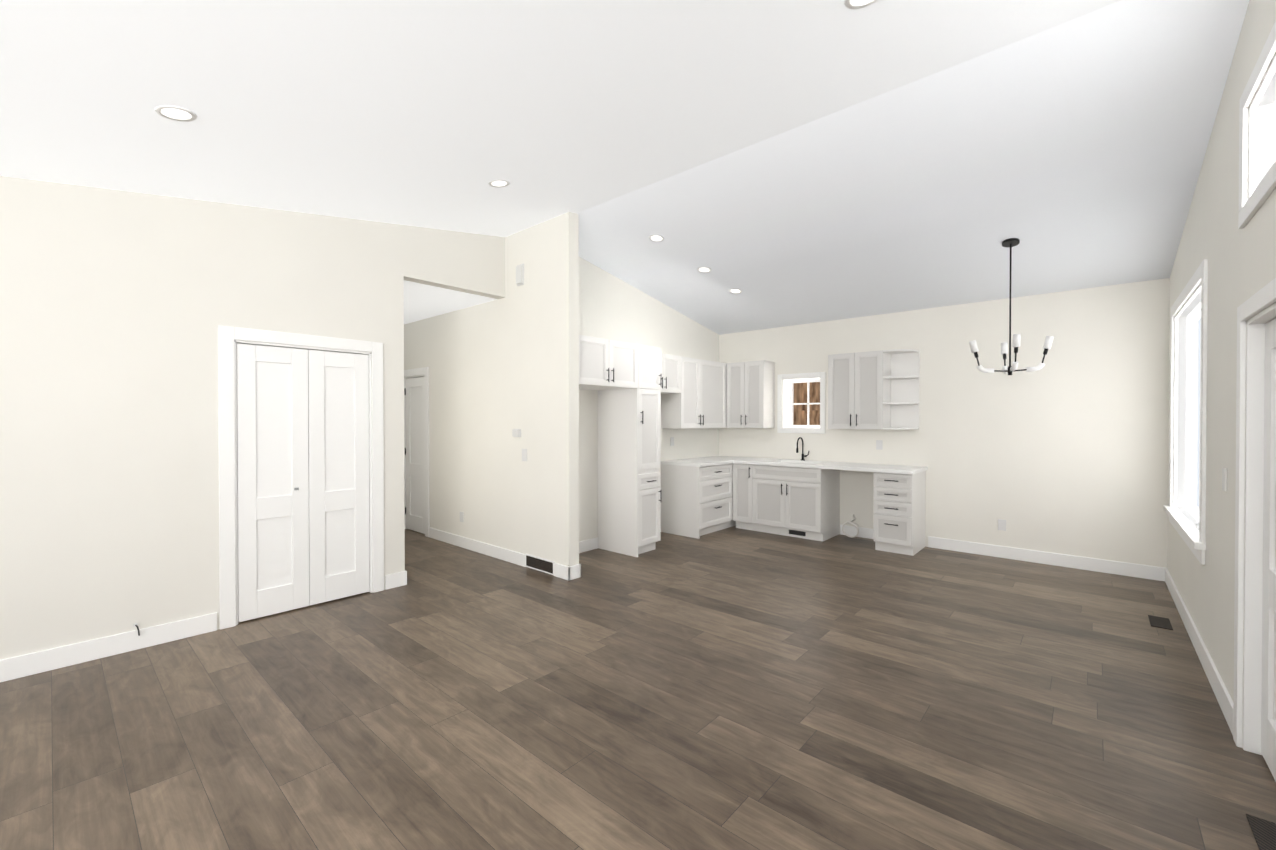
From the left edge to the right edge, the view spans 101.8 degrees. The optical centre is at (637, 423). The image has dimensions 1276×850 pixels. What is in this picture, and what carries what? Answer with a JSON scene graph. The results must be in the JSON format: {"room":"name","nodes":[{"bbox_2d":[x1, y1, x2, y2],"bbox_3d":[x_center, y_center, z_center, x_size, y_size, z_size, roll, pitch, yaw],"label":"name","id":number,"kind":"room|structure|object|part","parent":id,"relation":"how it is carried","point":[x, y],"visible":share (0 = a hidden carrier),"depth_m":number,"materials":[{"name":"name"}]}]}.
{"room":"kitchen","nodes":[
{"label":"kitchen","id":0,"kind":"room"},
{"bbox_2d":[0,176,504,659],"bbox_3d":[-3.380,-0.426,3.243,0.140,3.750,5.890,0,1,41],"label":"wall","id":1,"kind":"structure","parent":0,"point":[117,307],"depth_m":3.35,"materials":[{"name":"paint"}]},
{"bbox_2d":[0,612,216,681],"bbox_3d":[-4.051,1.394,2.377,0.015,0.125,3.340,0,1,41],"label":"baseboard","id":2,"kind":"structure","parent":1,"relation":"attached to","point":[50,659],"depth_m":3.21,"materials":[{"name":"white paint"}]},
{"bbox_2d":[133,623,139,635],"bbox_3d":[-3.202,1.313,3.310,0.055,0.072,0.028,0,1,41],"label":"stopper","id":3,"kind":"object","parent":1,"relation":"attached to","point":[135,624],"visible":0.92,"depth_m":3.31,"materials":[{"name":"white plastic"}]},
{"bbox_2d":[218,325,383,629],"bbox_3d":[-2.620,0.375,4.100,0.158,2.135,1.120,0,1,41],"label":"door frame","id":4,"kind":"structure","parent":1,"relation":"attached to","point":[229,338],"depth_m":3.72,"materials":[{"name":"white paint"}]},
{"bbox_2d":[236,343,369,621],"bbox_3d":[-2.592,0.425,4.076,0.041,2.011,0.900,0,1,41],"label":"closet door","id":5,"kind":"structure","parent":1,"relation":"in","point":[303,472],"depth_m":4.02,"materials":[{"name":"white paint"}]},
{"bbox_2d":[385,570,406,585],"bbox_3d":[-3.206,1.368,5.623,3.035,0.125,0.018,0,1,41],"label":"baseboard","id":6,"kind":"structure","parent":1,"relation":"attached to","point":[400,578],"depth_m":4.57,"materials":[{"name":"white paint"}]},
{"bbox_2d":[404,280,496,323],"bbox_3d":[-3.010,-1.384,6.093,3.080,0.120,1.210,0,1,41],"label":"ceiling","id":7,"kind":"structure","parent":0,"point":[422,301],"depth_m":5.55,"materials":[{"name":"white paint"}]},
{"bbox_2d":[404,212,578,566],"bbox_3d":[-2.153,-0.449,6.167,4.160,3.750,0.120,0,1,41],"label":"wall","id":8,"kind":"structure","parent":0,"point":[500,369],"depth_m":5.30,"materials":[{"name":"paint"}]},
{"bbox_2d":[405,377,424,533],"bbox_3d":[-2.899,0.403,6.784,0.586,2.011,0.048,0,1,41],"label":"hall door","id":9,"kind":"structure","parent":8,"relation":"in","point":[415,454],"depth_m":6.80,"materials":[{"name":"white paint"}]},
{"bbox_2d":[404,367,429,536],"bbox_3d":[-2.880,0.353,6.800,0.800,2.135,0.138,0,1,41],"label":"door frame","id":10,"kind":"structure","parent":8,"relation":"attached to","point":[419,372],"depth_m":6.52,"materials":[{"name":"white paint"}]},
{"bbox_2d":[460,512,463,521],"bbox_3d":[-2.038,1.077,5.991,0.072,0.115,0.008,0,1,41],"label":"outlet","id":11,"kind":"object","parent":8,"relation":"attached to","point":[461,516],"visible":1,"depth_m":5.98,"materials":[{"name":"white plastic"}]},
{"bbox_2d":[429,527,525,566],"bbox_3d":[-1.865,1.366,5.838,1.975,0.125,0.015,0,1,41],"label":"baseboard","id":12,"kind":"structure","parent":8,"relation":"attached to","point":[497,552],"depth_m":5.71,"materials":[{"name":"white paint"}]},
{"bbox_2d":[512,429,520,436],"bbox_3d":[-1.234,0.093,5.262,0.120,0.085,0.029,0,1,41],"label":"thermostat","id":13,"kind":"object","parent":8,"relation":"attached to","point":[516,432],"visible":1,"depth_m":5.24,"materials":[{"name":"white plastic"}]},
{"bbox_2d":[516,263,523,285],"bbox_3d":[-1.190,-1.497,5.210,0.110,0.210,0.029,0,1,41],"label":"door chime","id":14,"kind":"object","parent":8,"relation":"attached to","point":[520,275],"visible":1,"depth_m":5.19,"materials":[{"name":"white plastic"}]},
{"bbox_2d":[522,449,526,460],"bbox_3d":[-1.138,0.314,5.192,0.080,0.125,0.009,0,1,41],"label":"light switch","id":15,"kind":"object","parent":8,"relation":"attached to","point":[524,454],"visible":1,"depth_m":5.18,"materials":[{"name":"white plastic"}]},
{"bbox_2d":[526,554,553,574],"bbox_3d":[-0.958,1.365,5.042,0.440,0.131,0.009,0,1,41],"label":"air vent","id":16,"kind":"object","parent":8,"relation":"in","point":[539,564],"visible":0.96,"depth_m":5.04,"materials":[{"name":"black metal"}]},
{"bbox_2d":[553,563,580,579],"bbox_3d":[-0.784,1.372,5.053,0.645,0.125,0.035,0,1,41],"label":"baseboard","id":17,"kind":"structure","parent":8,"relation":"attached to","point":[574,571],"depth_m":4.80,"materials":[{"name":"white paint"}]},
{"bbox_2d":[0,0,1248,334],"bbox_3d":[-1.276,-1.588,3.854,9.040,1.316,10.320,0,1,41],"label":"ceiling","id":18,"kind":"structure","parent":0,"point":[786,162],"depth_m":2.98,"materials":[{"name":"white paint"}]},
{"bbox_2d":[154,105,196,121],"bbox_3d":[-2.200,-1.477,2.471,0.156,0.029,0.154,0,1,41],"label":"recessed light","id":19,"kind":"object","parent":18,"relation":"in","point":[175,113],"visible":1,"depth_m":2.47,"materials":[{"name":"white paint"}]},
{"bbox_2d":[488,179,509,186],"bbox_3d":[-1.027,-1.776,3.833,0.156,0.029,0.154,0,1,41],"label":"recessed light","id":20,"kind":"object","parent":18,"relation":"in","point":[499,183],"visible":1,"depth_m":3.83,"materials":[{"name":"white paint"}]},
{"bbox_2d":[649,234,663,241],"bbox_3d":[0.182,-1.824,5.100,0.156,0.032,0.154,0,1,41],"label":"recessed light","id":21,"kind":"object","parent":18,"relation":"in","point":[656,238],"visible":1,"depth_m":5.09,"materials":[{"name":"white paint"}]},
{"bbox_2d":[697,266,710,272],"bbox_3d":[0.726,-1.685,5.675,0.156,0.032,0.154,0,1,41],"label":"recessed light","id":22,"kind":"object","parent":18,"relation":"in","point":[703,269],"visible":1,"depth_m":5.67,"materials":[{"name":"white paint"}]},
{"bbox_2d":[729,288,741,293],"bbox_3d":[1.156,-1.572,6.149,0.156,0.032,0.154,0,1,41],"label":"recessed light","id":23,"kind":"object","parent":18,"relation":"in","point":[735,291],"visible":1,"depth_m":6.14,"materials":[{"name":"white paint"}]},
{"bbox_2d":[844,0,877,8],"bbox_3d":[0.938,-1.767,2.145,0.156,0.029,0.154,0,1,41],"label":"recessed light","id":24,"kind":"object","parent":18,"relation":"in","point":[855,4],"visible":1,"depth_m":2.19,"materials":[{"name":"white paint"}]},
{"bbox_2d":[969,238,1053,374],"bbox_3d":[3.180,-0.990,4.427,0.437,1.150,0.436,0,0,-19],"label":"pendant chandelier","id":25,"kind":"object","parent":18,"relation":"hanging from","point":[1010,243],"visible":1,"depth_m":4.42,"materials":[{"name":"black metal"}]},
{"bbox_2d":[0,526,1275,849],"bbox_3d":[-1.261,1.544,3.972,8.420,0.200,9.760,0,1,41],"label":"floor","id":26,"kind":"structure","parent":0,"point":[732,688],"depth_m":2.56,"materials":[{"name":"brown wood"}]},
{"bbox_2d":[598,345,662,556],"bbox_3d":[-0.104,0.288,5.888,0.607,2.280,0.400,0,1,41],"label":"tall cabinet","id":27,"kind":"object","parent":26,"relation":"on","point":[646,394],"depth_m":5.72,"materials":[{"name":"white paint"}]},
{"bbox_2d":[663,463,734,538],"bbox_3d":[0.814,0.975,6.893,0.666,0.890,0.810,0,1,41],"label":"base cabinet","id":28,"kind":"object","parent":26,"relation":"on","point":[698,501],"depth_m":6.64,"materials":[{"name":"white paint"}]},
{"bbox_2d":[663,459,734,466],"bbox_3d":[0.788,0.510,6.886,0.632,0.040,0.775,0,1,41],"label":"countertop","id":29,"kind":"structure","parent":28,"relation":"on","point":[690,462],"depth_m":6.74,"materials":[{"name":"white stone"}]},
{"bbox_2d":[735,463,754,530],"bbox_3d":[1.618,0.973,7.120,0.355,0.890,0.617,0,1,41],"label":"base cabinet","id":30,"kind":"object","parent":26,"relation":"on","point":[744,472],"depth_m":6.90,"materials":[{"name":"white paint"}]},
{"bbox_2d":[755,463,842,540],"bbox_3d":[2.029,0.976,6.759,0.966,0.890,0.617,0,1,41],"label":"base cabinet","id":31,"kind":"object","parent":26,"relation":"on","point":[799,502],"depth_m":6.47,"materials":[{"name":"white paint"}]},
{"bbox_2d":[699,456,926,474],"bbox_3d":[2.080,0.512,6.693,2.827,0.040,0.642,0,1,41],"label":"countertop","id":32,"kind":"structure","parent":31,"relation":"on","point":[887,469],"depth_m":6.29,"materials":[{"name":"white stone"}]},
{"bbox_2d":[796,437,808,458],"bbox_3d":[2.171,0.333,6.840,0.119,0.314,0.212,0,1,41],"label":"faucet","id":33,"kind":"object","parent":32,"relation":"on","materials":[{"name":"black metal"}]},
{"bbox_2d":[871,471,925,555],"bbox_3d":[2.989,0.983,5.915,0.390,0.890,0.617,0,1,41],"label":"base cabinet","id":34,"kind":"object","parent":26,"relation":"on","point":[899,524],"depth_m":5.70,"materials":[{"name":"white paint"}]},
{"bbox_2d":[1148,615,1172,629],"bbox_3d":[3.791,1.442,3.763,0.110,0.006,0.270,0,1,41],"label":"floor vent","id":35,"kind":"object","parent":26,"relation":"in","point":[1160,622],"visible":1,"depth_m":3.75,"materials":[{"name":"metal"}]},
{"bbox_2d":[1246,814,1275,849],"bbox_3d":[2.211,1.458,1.816,0.070,0.006,0.250,0,1,41],"label":"floor vent","id":36,"kind":"object","parent":26,"relation":"in","point":[1264,832],"visible":1,"depth_m":1.84,"materials":[{"name":"metal"}]},
{"bbox_2d":[579,256,718,541],"bbox_3d":[0.086,-0.453,6.668,0.140,3.750,3.590,0,1,41],"label":"wall","id":37,"kind":"structure","parent":0,"point":[612,307],"depth_m":6.26,"materials":[{"name":"paint"}]},
{"bbox_2d":[579,537,597,552],"bbox_3d":[-0.752,1.368,5.614,0.015,0.125,0.880,0,1,41],"label":"baseboard","id":38,"kind":"structure","parent":37,"relation":"attached to","point":[590,544],"depth_m":5.82,"materials":[{"name":"white paint"}]},
{"bbox_2d":[579,335,642,390],"bbox_3d":[-0.501,-0.613,5.430,0.607,0.470,0.953,0,1,41],"label":"upper cabinet","id":39,"kind":"object","parent":37,"relation":"attached to","point":[604,364],"depth_m":5.24,"materials":[{"name":"white paint"}]},
{"bbox_2d":[670,437,673,445],"bbox_3d":[0.462,0.239,6.988,0.008,0.115,0.072,0,1,41],"label":"electrical outlet","id":40,"kind":"object","parent":37,"relation":"attached to","point":[671,441],"visible":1,"depth_m":6.98,"materials":[{"name":"white plastic"}]},
{"bbox_2d":[663,354,682,394],"bbox_3d":[0.175,-0.621,6.410,0.328,0.470,0.757,0,1,41],"label":"upper cabinet","id":41,"kind":"object","parent":37,"relation":"attached to","point":[672,364],"depth_m":6.48,"materials":[{"name":"white paint"}]},
{"bbox_2d":[663,357,698,428],"bbox_3d":[0.564,-0.400,6.853,0.328,0.920,0.534,0,1,41],"label":"upper cabinet","id":42,"kind":"object","parent":37,"relation":"attached to","point":[679,411],"depth_m":6.73,"materials":[{"name":"white paint"}]},
{"bbox_2d":[699,359,726,427],"bbox_3d":[0.927,-0.403,7.223,0.386,0.920,0.729,0,1,41],"label":"upper cabinet","id":43,"kind":"object","parent":37,"relation":"attached to","point":[712,374],"depth_m":7.15,"materials":[{"name":"white paint"}]},
{"bbox_2d":[719,278,1169,567],"bbox_3d":[3.125,-0.451,6.398,5.060,3.750,0.300,0,1,41],"label":"wall","id":44,"kind":"structure","parent":0,"point":[1064,450],"depth_m":5.42,"materials":[{"name":"paint"}]},
{"bbox_2d":[727,360,774,427],"bbox_3d":[1.562,-0.403,7.311,0.592,0.920,0.388,0,1,41],"label":"upper cabinet","id":45,"kind":"object","parent":44,"relation":"attached to","point":[750,384],"depth_m":7.17,"materials":[{"name":"white paint"}]},
{"bbox_2d":[777,372,824,433],"bbox_3d":[2.297,-0.277,7.116,0.670,0.810,0.318,0,1,41],"label":"window","id":46,"kind":"structure","parent":44,"relation":"in","point":[783,403],"depth_m":7.19,"materials":[{"name":"white paint"}]},
{"bbox_3d":[2.364,-0.278,7.192,0.520,0.660,0.045,0,1,41],"label":"kitchen window sash","id":47,"kind":"part","parent":46,"relation":"part of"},
{"bbox_2d":[840,525,872,538],"bbox_3d":[2.818,1.361,6.473,0.580,0.125,0.015,0,1,41],"label":"baseboard","id":48,"kind":"structure","parent":44,"relation":"attached to","point":[850,530],"depth_m":6.51,"materials":[{"name":"white paint"}]},
{"bbox_2d":[828,350,890,429],"bbox_3d":[2.705,-0.396,6.346,0.640,0.920,0.327,0,1,41],"label":"upper cabinet","id":49,"kind":"object","parent":44,"relation":"attached to","point":[859,383],"depth_m":6.19,"materials":[{"name":"white paint"}]},
{"bbox_2d":[883,349,919,429],"bbox_3d":[3.064,-0.393,6.034,0.309,0.920,0.322,0,1,41],"label":"shelf","id":50,"kind":"object","parent":49,"relation":"attached to","point":[901,367],"depth_m":6.13,"materials":[{"name":"white paint"}]},
{"bbox_2d":[876,440,882,449],"bbox_3d":[2.955,0.259,6.347,0.072,0.115,0.008,0,1,41],"label":"outlet","id":51,"kind":"object","parent":44,"relation":"attached to","point":[879,444],"visible":1,"depth_m":6.34,"materials":[{"name":"white plastic"}]},
{"bbox_2d":[998,519,1005,530],"bbox_3d":[3.886,1.081,5.534,0.072,0.115,0.008,0,1,41],"label":"outlet","id":52,"kind":"object","parent":44,"relation":"attached to","point":[1001,524],"visible":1,"depth_m":5.53,"materials":[{"name":"white plastic"}]},
{"bbox_2d":[928,536,1163,580],"bbox_3d":[4.072,1.370,5.370,1.900,0.125,0.015,0,1,41],"label":"baseboard","id":53,"kind":"structure","parent":44,"relation":"attached to","point":[1070,561],"depth_m":5.25,"materials":[{"name":"white paint"}]},
{"bbox_2d":[1167,0,1275,747],"bbox_3d":[1.749,-0.683,1.107,0.140,4.300,9.460,0,1,41],"label":"wall","id":54,"kind":"structure","parent":0,"point":[1242,266],"depth_m":2.73,"materials":[{"name":"paint"}]},
{"bbox_2d":[1163,259,1207,564],"bbox_3d":[4.042,-0.075,3.756,0.190,1.840,1.840,0,1,41],"label":"window","id":55,"kind":"structure","parent":54,"relation":"in","point":[1183,520],"depth_m":4.28,"materials":[{"name":"white paint"}]},
{"bbox_3d":[4.060,-0.082,3.740,0.100,1.613,1.588,0,1,41],"label":"right window sash","id":56,"kind":"part","parent":55,"relation":"part of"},
{"bbox_2d":[1164,568,1233,734],"bbox_3d":[3.795,1.384,3.568,0.015,0.125,3.085,0,1,41],"label":"baseboard","id":57,"kind":"structure","parent":54,"relation":"attached to","point":[1223,697],"depth_m":3.06,"materials":[{"name":"white paint"}]},
{"bbox_2d":[1222,468,1226,490],"bbox_3d":[3.000,0.284,2.651,0.009,0.115,0.072,0,1,41],"label":"light switch","id":58,"kind":"object","parent":54,"relation":"attached to","point":[1224,479],"visible":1,"depth_m":2.63,"materials":[{"name":"white plastic"}]},
{"bbox_2d":[1233,21,1275,754],"bbox_3d":[2.221,-0.005,1.663,0.158,2.935,1.780,0,1,41],"label":"door frame","id":59,"kind":"structure","parent":54,"relation":"attached to","point":[1257,186],"depth_m":2.29,"materials":[{"name":"white paint"}]},
{"bbox_2d":[1261,318,1275,780],"bbox_3d":[2.446,0.507,1.955,0.089,1.881,0.856,0,1,41],"label":"door leaf","id":60,"kind":"structure","parent":54,"relation":"in","point":[1268,725],"depth_m":2.19,"materials":[{"name":"white paint"}]},
{"bbox_2d":[1274,101,1275,161],"bbox_3d":[2.239,-1.178,1.631,0.040,0.408,1.588,0,1,41],"label":"window","id":61,"kind":"structure","parent":54,"relation":"in","point":[1275,135],"depth_m":2.23,"materials":[{"name":"white"}]},
{"label":"outside","id":62,"kind":"structure","parent":0,"visible":0},
{"bbox_2d":[794,382,819,424],"bbox_3d":[3.096,-0.239,7.957,5.000,3.900,0.200,0,1,41],"label":"fence","id":63,"kind":"object","parent":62,"point":[800,396],"visible":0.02,"depth_m":8.28,"materials":[{"name":"brown wood"}]}
]}

